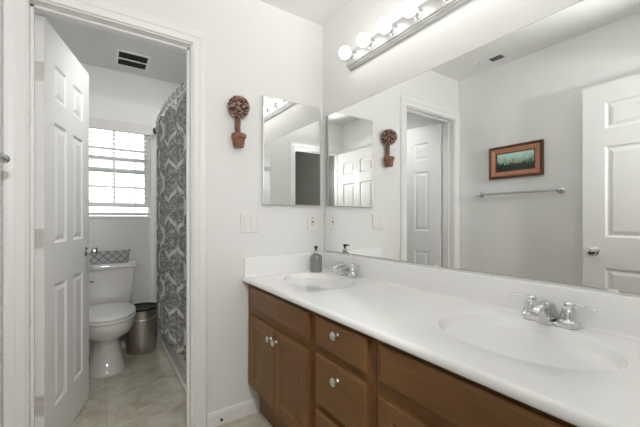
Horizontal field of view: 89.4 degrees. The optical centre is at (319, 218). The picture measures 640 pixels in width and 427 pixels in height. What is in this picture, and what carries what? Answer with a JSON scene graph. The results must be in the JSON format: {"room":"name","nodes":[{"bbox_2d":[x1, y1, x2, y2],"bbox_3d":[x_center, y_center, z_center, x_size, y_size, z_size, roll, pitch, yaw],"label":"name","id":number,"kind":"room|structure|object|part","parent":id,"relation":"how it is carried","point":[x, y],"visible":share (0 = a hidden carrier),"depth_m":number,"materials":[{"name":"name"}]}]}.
{"room":"bathroom","nodes":[
{"label":"bathroom","id":0,"kind":"room"},
{"bbox_2d":[0,0,38,426],"bbox_3d":[-1.226,-0.083,1.126,0.110,2.440,3.460,0,0,-34],"label":"wall","id":1,"kind":"structure","parent":0,"point":[0,0],"depth_m":1.29,"materials":[{"name":"paint"}]},
{"bbox_2d":[0,153,9,163],"bbox_3d":[-0.961,-0.213,0.888,0.061,0.050,0.650,0,0,-34],"label":"towel bar","id":2,"kind":"object","parent":1,"relation":"attached to","point":[4,158],"visible":1,"depth_m":1.14,"materials":[{"name":"grey metal"}]},
{"bbox_2d":[35,15,97,426],"bbox_3d":[-1.371,0.106,1.747,0.159,2.045,0.635,0,0,-20],"label":"door","id":3,"kind":"structure","parent":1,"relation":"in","point":[62,250],"depth_m":1.63,"materials":[{"name":"white paint"}]},
{"bbox_3d":[-1.413,0.199,2.004,0.062,0.062,0.062,0,0,-20],"label":"door knob","id":4,"kind":"part","parent":3,"relation":"part of","materials":[{"name":"silver metal"}]},
{"bbox_2d":[81,63,185,344],"bbox_3d":[-1.547,-0.083,3.096,1.793,2.440,0.160,0,0,-34],"label":"wall","id":5,"kind":"structure","parent":0,"point":[115,95],"depth_m":2.92,"materials":[{"name":"paint"}]},
{"bbox_2d":[89,131,150,217],"bbox_3d":[-1.828,-0.428,2.874,0.573,0.839,0.134,0,0,-34],"label":"window","id":6,"kind":"structure","parent":5,"relation":"in","point":[147,178],"depth_m":2.93,"materials":[{"name":"white paint"}]},
{"bbox_3d":[-1.854,-0.624,2.912,0.537,0.412,0.022,0,0,-34],"label":"sash","id":7,"kind":"part","parent":6,"relation":"part of","materials":[{"name":"white paint"}]},
{"bbox_3d":[-1.839,-0.331,2.891,0.537,0.445,0.022,0,0,-34],"label":"sash","id":8,"kind":"part","parent":6,"relation":"part of","materials":[{"name":"white paint"}]},
{"bbox_2d":[89,117,150,214],"bbox_3d":[-1.810,-0.447,2.848,0.569,0.826,0.060,0,0,-34],"label":"window blind","id":9,"kind":"object","parent":6,"relation":"attached to","point":[95,123],"visible":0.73,"depth_m":2.86,"materials":[{"name":"plastic"}]},
{"bbox_3d":[-1.950,-0.421,2.759,0.003,0.754,0.051,0,0,-34],"label":"ladder cord","id":10,"kind":"part","parent":9,"relation":"part of","materials":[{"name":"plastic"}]},
{"bbox_3d":[-1.813,-0.045,2.852,0.561,0.022,0.040,0,0,-34],"label":"rail","id":11,"kind":"part","parent":9,"relation":"part of","materials":[{"name":"plastic"}]},
{"bbox_3d":[-1.677,-0.421,2.945,0.003,0.754,0.051,0,0,-34],"label":"ladder cord","id":12,"kind":"part","parent":9,"relation":"part of","materials":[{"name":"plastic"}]},
{"bbox_3d":[-1.811,-0.016,2.850,0.572,0.014,0.074,0,0,-34],"label":"sill","id":13,"kind":"part","parent":6,"relation":"part of","materials":[{"name":"white paint"}]},
{"bbox_2d":[89,333,157,353],"bbox_3d":[-1.829,1.098,2.799,0.773,0.078,0.013,0,0,-34],"label":"baseboard","id":14,"kind":"structure","parent":5,"relation":"attached to","point":[123,341],"depth_m":2.85,"materials":[{"name":"white paint"}]},
{"bbox_2d":[71,340,272,426],"bbox_3d":[-0.156,1.187,1.049,1.793,0.100,5.130,0,0,-34],"label":"floor","id":15,"kind":"structure","parent":0,"point":[148,392],"depth_m":2.03,"materials":[{"name":"tile"}]},
{"bbox_2d":[89,260,137,378],"bbox_3d":[-1.639,0.750,2.487,0.454,0.775,0.736,0,0,-34],"label":"toilet","id":16,"kind":"object","parent":15,"relation":"on","point":[112,312],"visible":0.68,"depth_m":2.42,"materials":[{"name":"white ceramic"}]},
{"bbox_2d":[89,249,129,263],"bbox_3d":[-1.800,0.310,2.688,0.383,0.103,0.177,0,0,-34],"label":"storage basket","id":17,"kind":"object","parent":16,"relation":"on","point":[114,256],"visible":0.6,"depth_m":2.65,"materials":[{"name":"grey fabric"}]},
{"bbox_3d":[-1.606,0.930,2.438,0.366,0.414,0.593,0,0,-34],"label":"bowl","id":18,"kind":"part","parent":16,"relation":"part of","materials":[{"name":"white ceramic"}]},
{"bbox_3d":[-1.785,0.572,2.702,0.424,0.336,0.208,0,0,-34],"label":"tank","id":19,"kind":"part","parent":16,"relation":"part of","materials":[{"name":"white ceramic"}]},
{"bbox_3d":[-1.576,0.708,2.394,0.374,0.024,0.511,0,0,-34],"label":"seat","id":20,"kind":"part","parent":16,"relation":"part of","materials":[{"name":"white plastic"}]},
{"bbox_3d":[-1.577,0.681,2.394,0.370,0.024,0.509,0,0,-34],"label":"lid","id":21,"kind":"part","parent":16,"relation":"part of","materials":[{"name":"white plastic"}]},
{"bbox_3d":[-1.782,0.383,2.696,0.454,0.041,0.229,0,0,-34],"label":"tank lid","id":22,"kind":"part","parent":16,"relation":"part of","materials":[{"name":"white ceramic"}]},
{"bbox_2d":[125,302,157,355],"bbox_3d":[-1.541,0.946,2.800,0.285,0.382,0.279,0,0,-34],"label":"waste bin","id":23,"kind":"object","parent":15,"relation":"on","point":[141,339],"visible":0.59,"depth_m":2.71,"materials":[{"name":"metal"}]},
{"bbox_3d":[-1.504,0.815,2.744,0.285,0.070,0.145,0,0,-34],"label":"handle","id":24,"kind":"part","parent":23,"relation":"part of","materials":[{"name":"silver metal"}]},
{"bbox_2d":[162,334,185,383],"bbox_3d":[-0.767,0.947,2.654,0.759,0.380,1.428,0,0,-34],"label":"bathtub","id":25,"kind":"object","parent":15,"relation":"on","point":[178,359],"visible":0.09,"depth_m":2.45,"materials":[{"name":"white ceramic"}]},
{"bbox_2d":[160,339,185,391],"bbox_3d":[-1.110,1.128,2.472,0.019,0.018,1.336,0,0,-34],"label":"baseboard","id":26,"kind":"structure","parent":25,"relation":"attached to","point":[161,340],"depth_m":2.47,"materials":[{"name":"white paint"}]},
{"bbox_2d":[249,284,314,426],"bbox_3d":[-0.020,0.749,1.733,0.577,0.776,0.710,0,0,-34],"label":"vanity cabinet","id":27,"kind":"object","parent":15,"relation":"on","point":[281,331],"visible":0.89,"depth_m":1.52,"materials":[{"name":"brown wood"}]},
{"bbox_3d":[-0.303,0.736,1.704,0.020,0.398,0.308,0,0,-34],"label":"door","id":28,"kind":"part","parent":27,"relation":"part of","materials":[{"name":"brown wood"}]},
{"bbox_3d":[-0.220,0.589,1.538,0.028,0.031,0.031,0,0,-34],"label":"knob","id":29,"kind":"part","parent":27,"relation":"part of","materials":[{"name":"silver metal"}]},
{"bbox_3d":[-0.216,0.438,1.575,0.020,0.115,0.619,0,0,-34],"label":"false drawer","id":30,"kind":"part","parent":27,"relation":"part of","materials":[{"name":"brown wood"}]},
{"bbox_3d":[-0.128,0.736,1.447,0.020,0.398,0.308,0,0,-34],"label":"door","id":31,"kind":"part","parent":27,"relation":"part of","materials":[{"name":"brown wood"}]},
{"bbox_2d":[315,313,376,426],"bbox_3d":[0.278,0.749,1.295,0.577,0.776,0.349,0,0,-34],"label":"base cabinet","id":32,"kind":"object","parent":15,"relation":"on","point":[345,357],"visible":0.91,"depth_m":1.12,"materials":[{"name":"brown wood"}]},
{"bbox_3d":[0.070,0.840,1.154,0.020,0.190,0.296,0,0,-34],"label":"drawer","id":33,"kind":"part","parent":32,"relation":"part of","materials":[{"name":"brown wood"}]},
{"bbox_3d":[0.051,0.575,1.141,0.028,0.031,0.031,0,0,-34],"label":"knob","id":34,"kind":"part","parent":32,"relation":"part of","materials":[{"name":"silver metal"}]},
{"bbox_3d":[0.051,0.412,1.141,0.028,0.031,0.031,0,0,-34],"label":"knob","id":35,"kind":"part","parent":32,"relation":"part of","materials":[{"name":"silver metal"}]},
{"bbox_3d":[0.070,0.622,1.154,0.020,0.194,0.296,0,0,-34],"label":"drawer","id":36,"kind":"part","parent":32,"relation":"part of","materials":[{"name":"brown wood"}]},
{"bbox_3d":[0.070,0.438,1.154,0.020,0.115,0.296,0,0,-34],"label":"drawer","id":37,"kind":"part","parent":32,"relation":"part of","materials":[{"name":"brown wood"}]},
{"bbox_2d":[377,340,576,426],"bbox_3d":[0.583,0.749,0.845,0.577,0.776,0.738,0,0,-34],"label":"vanity cabinet","id":38,"kind":"object","parent":15,"relation":"on","point":[412,391],"visible":0.44,"depth_m":0.82,"materials":[{"name":"brown wood"}]},
{"bbox_3d":[0.275,0.736,0.853,0.020,0.398,0.324,0,0,-34],"label":"door","id":39,"kind":"part","parent":38,"relation":"part of","materials":[{"name":"brown wood"}]},
{"bbox_2d":[243,252,639,426],"bbox_3d":[0.289,0.356,1.286,0.570,0.274,1.798,0,0,-34],"label":"countertop","id":40,"kind":"structure","parent":38,"relation":"on","point":[465,324],"depth_m":0.98,"materials":[{"name":"stone"}]},
{"bbox_2d":[310,246,321,272],"bbox_3d":[-0.025,0.250,2.038,0.077,0.163,0.077,0,0,-34],"label":"soap dispenser","id":41,"kind":"object","parent":40,"relation":"on","point":[315,259],"visible":1,"depth_m":2.01,"materials":[{"name":"grey glass"}]},
{"bbox_2d":[330,261,358,277],"bbox_3d":[0.121,0.292,1.860,0.142,0.079,0.250,0,0,-34],"label":"faucet","id":42,"kind":"object","parent":40,"relation":"on","point":[343,269],"visible":1,"depth_m":1.84,"materials":[{"name":"silver metal"}]},
{"bbox_3d":[0.118,0.290,1.857,0.131,0.068,0.044,0,0,-34],"label":"spout","id":43,"kind":"part","parent":42,"relation":"part of","materials":[{"name":"silver metal"}]},
{"bbox_3d":[0.185,0.290,1.840,0.059,0.075,0.059,0,0,-34],"label":"handle","id":44,"kind":"part","parent":42,"relation":"part of","materials":[{"name":"silver metal"}]},
{"bbox_2d":[506,294,597,329],"bbox_3d":[0.699,0.292,1.011,0.142,0.079,0.250,0,0,-34],"label":"faucet","id":45,"kind":"object","parent":40,"relation":"on","point":[544,311],"visible":1,"depth_m":0.99,"materials":[{"name":"silver metal"}]},
{"bbox_3d":[0.677,0.260,1.103,0.015,0.013,0.071,0,0,-44],"label":"lever","id":46,"kind":"part","parent":45,"relation":"part of","materials":[{"name":"silver metal"}]},
{"bbox_3d":[0.704,0.290,1.077,0.059,0.075,0.059,0,0,-34],"label":"handle","id":47,"kind":"part","parent":45,"relation":"part of","materials":[{"name":"silver metal"}]},
{"bbox_3d":[0.696,0.290,1.009,0.131,0.068,0.044,0,0,-34],"label":"spout","id":48,"kind":"part","parent":45,"relation":"part of","materials":[{"name":"silver metal"}]},
{"bbox_3d":[0.734,0.326,1.034,0.054,0.012,0.154,0,0,-34],"label":"plate","id":49,"kind":"part","parent":45,"relation":"part of","materials":[{"name":"silver metal"}]},
{"bbox_3d":[0.763,0.290,0.991,0.059,0.075,0.059,0,0,-34],"label":"handle","id":50,"kind":"part","parent":45,"relation":"part of","materials":[{"name":"silver metal"}]},
{"bbox_3d":[0.777,0.260,0.956,0.015,0.013,0.071,0,0,-25],"label":"lever","id":51,"kind":"part","parent":45,"relation":"part of","materials":[{"name":"silver metal"}]},
{"bbox_2d":[26,0,322,426],"bbox_3d":[-0.662,-0.083,1.793,1.573,2.440,0.110,0,0,-34],"label":"wall","id":52,"kind":"structure","parent":0,"point":[256,48],"depth_m":1.86,"materials":[{"name":"paint"}]},
{"bbox_2d":[2,0,206,426],"bbox_3d":[-0.943,0.068,1.524,0.801,2.138,0.019,0,0,-34],"label":"trim","id":53,"kind":"structure","parent":52,"relation":"attached to","point":[13,11],"depth_m":1.33,"materials":[{"name":"white paint"}]},
{"bbox_2d":[27,0,191,426],"bbox_3d":[-0.979,0.105,1.577,0.653,2.064,0.114,0,0,-34],"label":"trim","id":54,"kind":"structure","parent":52,"relation":"attached to","point":[33,6],"depth_m":1.45,"materials":[{"name":"white paint"}]},
{"bbox_2d":[207,397,259,426],"bbox_3d":[-0.482,1.098,1.841,0.317,0.078,0.013,0,0,-34],"label":"baseboard","id":55,"kind":"structure","parent":52,"relation":"attached to","point":[245,408],"depth_m":1.83,"materials":[{"name":"white paint"}]},
{"bbox_2d":[227,95,249,147],"bbox_3d":[-0.454,-0.547,1.813,0.128,0.289,0.114,0,0,-34],"label":"topiary","id":56,"kind":"object","parent":52,"relation":"attached to","point":[238,107],"visible":1,"depth_m":1.79,"materials":[{"name":"brown plant"}]},
{"bbox_2d":[231,132,245,147],"bbox_3d":[-0.456,-0.440,1.816,0.080,0.074,0.080,0,0,-34],"label":"pot","id":57,"kind":"object","parent":56,"relation":"on","point":[239,138],"depth_m":1.79,"materials":[{"name":"ceramic"}]},
{"bbox_2d":[240,213,258,232],"bbox_3d":[-0.408,0.021,1.890,0.116,0.117,0.014,0,0,-34],"label":"light switch","id":58,"kind":"object","parent":52,"relation":"attached to","point":[249,222],"visible":1,"depth_m":1.89,"materials":[{"name":"white plastic"}]},
{"bbox_2d":[262,95,319,205],"bbox_3d":[-0.174,-0.410,2.042,0.412,0.648,0.025,0,0,-34],"label":"medicine cabinet","id":59,"kind":"object","parent":52,"relation":"attached to","point":[290,130],"visible":1,"depth_m":2.02,"materials":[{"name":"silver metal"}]},
{"bbox_2d":[307,213,316,230],"bbox_3d":[-0.050,0.018,2.136,0.072,0.117,0.010,0,0,-34],"label":"wall outlet","id":60,"kind":"object","parent":52,"relation":"attached to","point":[311,217],"visible":1,"depth_m":2.13,"materials":[{"name":"white plastic"}]},
{"bbox_2d":[310,217,314,226],"bbox_3d":[-0.049,0.018,2.134,0.033,0.069,0.003,0,0,-34],"label":"receptacle","id":61,"kind":"object","parent":60,"relation":"attached to","point":[312,219],"depth_m":2.13,"materials":[{"name":"white plastic"}]},
{"bbox_2d":[38,0,352,84],"bbox_3d":[-0.593,-1.353,1.692,1.793,0.100,3.575,0,0,-34],"label":"ceiling","id":62,"kind":"structure","parent":0,"point":[91,46],"depth_m":2.42,"materials":[{"name":"paint"}]},
{"bbox_2d":[115,48,151,70],"bbox_3d":[-1.538,-1.299,2.657,0.244,0.008,0.290,0,0,-34],"label":"ceiling vent","id":63,"kind":"object","parent":62,"relation":"in","point":[122,57],"visible":1,"depth_m":2.64,"materials":[{"name":"white metal"}]},
{"bbox_2d":[323,0,639,296],"bbox_3d":[0.166,-0.083,2.072,0.110,2.440,3.460,0,0,-34],"label":"wall","id":64,"kind":"structure","parent":0,"point":[474,24],"depth_m":1.60,"materials":[{"name":"paint"}]},
{"bbox_2d":[339,0,469,70],"bbox_3d":[0.470,-0.941,1.407,0.134,0.104,1.204,0,0,-34],"label":"vanity light bar","id":65,"kind":"object","parent":64,"relation":"attached to","point":[414,19],"visible":1,"depth_m":1.56,"materials":[{"name":"grey metal"}]},
{"bbox_2d":[339,46,355,59],"bbox_3d":[0.153,-0.941,1.839,0.096,0.067,0.067,0,0,-34],"label":"bulb","id":66,"kind":"object","parent":65,"relation":"attached to","point":[345,52],"depth_m":1.82,"materials":[{"name":"white glass"}]},
{"bbox_2d":[357,33,374,48],"bbox_3d":[0.240,-0.941,1.712,0.096,0.067,0.067,0,0,-34],"label":"bulb","id":67,"kind":"object","parent":65,"relation":"attached to","point":[363,40],"depth_m":1.69,"materials":[{"name":"white glass"}]},
{"bbox_2d":[377,18,396,34],"bbox_3d":[0.326,-0.941,1.585,0.096,0.067,0.067,0,0,-34],"label":"bulb","id":68,"kind":"object","parent":65,"relation":"attached to","point":[384,26],"depth_m":1.57,"materials":[{"name":"white glass"}]},
{"bbox_2d":[402,0,422,19],"bbox_3d":[0.412,-0.941,1.458,0.096,0.067,0.067,0,0,-34],"label":"bulb","id":69,"kind":"object","parent":65,"relation":"attached to","point":[410,10],"depth_m":1.44,"materials":[{"name":"white glass"}]},
{"bbox_2d":[322,252,639,339],"bbox_3d":[0.519,0.288,1.431,0.026,0.139,1.780,0,0,-34],"label":"backsplash","id":70,"kind":"structure","parent":64,"relation":"attached to","point":[619,315],"depth_m":1.20,"materials":[{"name":"stone"}]},
{"bbox_2d":[325,0,639,294],"bbox_3d":[0.530,-0.231,1.430,0.008,0.900,1.759,0,0,-34],"label":"wall mirror","id":71,"kind":"object","parent":64,"relation":"attached to","point":[517,154],"visible":1,"depth_m":1.18,"materials":[{"name":"grey mirror"}]},
{"bbox_3d":[-0.778,-0.103,2.651,0.800,1.720,1.440,0,0,-34],"label":"tub surround","id":72,"kind":"object","parent":64,"relation":"attached to","visible":0},
{"bbox_2d":[153,82,185,134],"bbox_3d":[-1.122,-0.818,2.412,0.106,0.068,1.434,0,0,-35],"label":"curtain rod","id":73,"kind":"object","parent":72,"relation":"attached to","point":[179,89],"visible":0.5,"depth_m":2.26,"materials":[{"name":"silver metal"}]},
{"bbox_2d":[155,83,185,360],"bbox_3d":[-1.077,0.009,2.313,0.078,1.687,1.091,0,0,-37],"label":"shower curtain","id":74,"kind":"object","parent":73,"relation":"hanging from","point":[171,129],"visible":0.85,"depth_m":2.17,"materials":[{"name":"fabric"}]}
]}

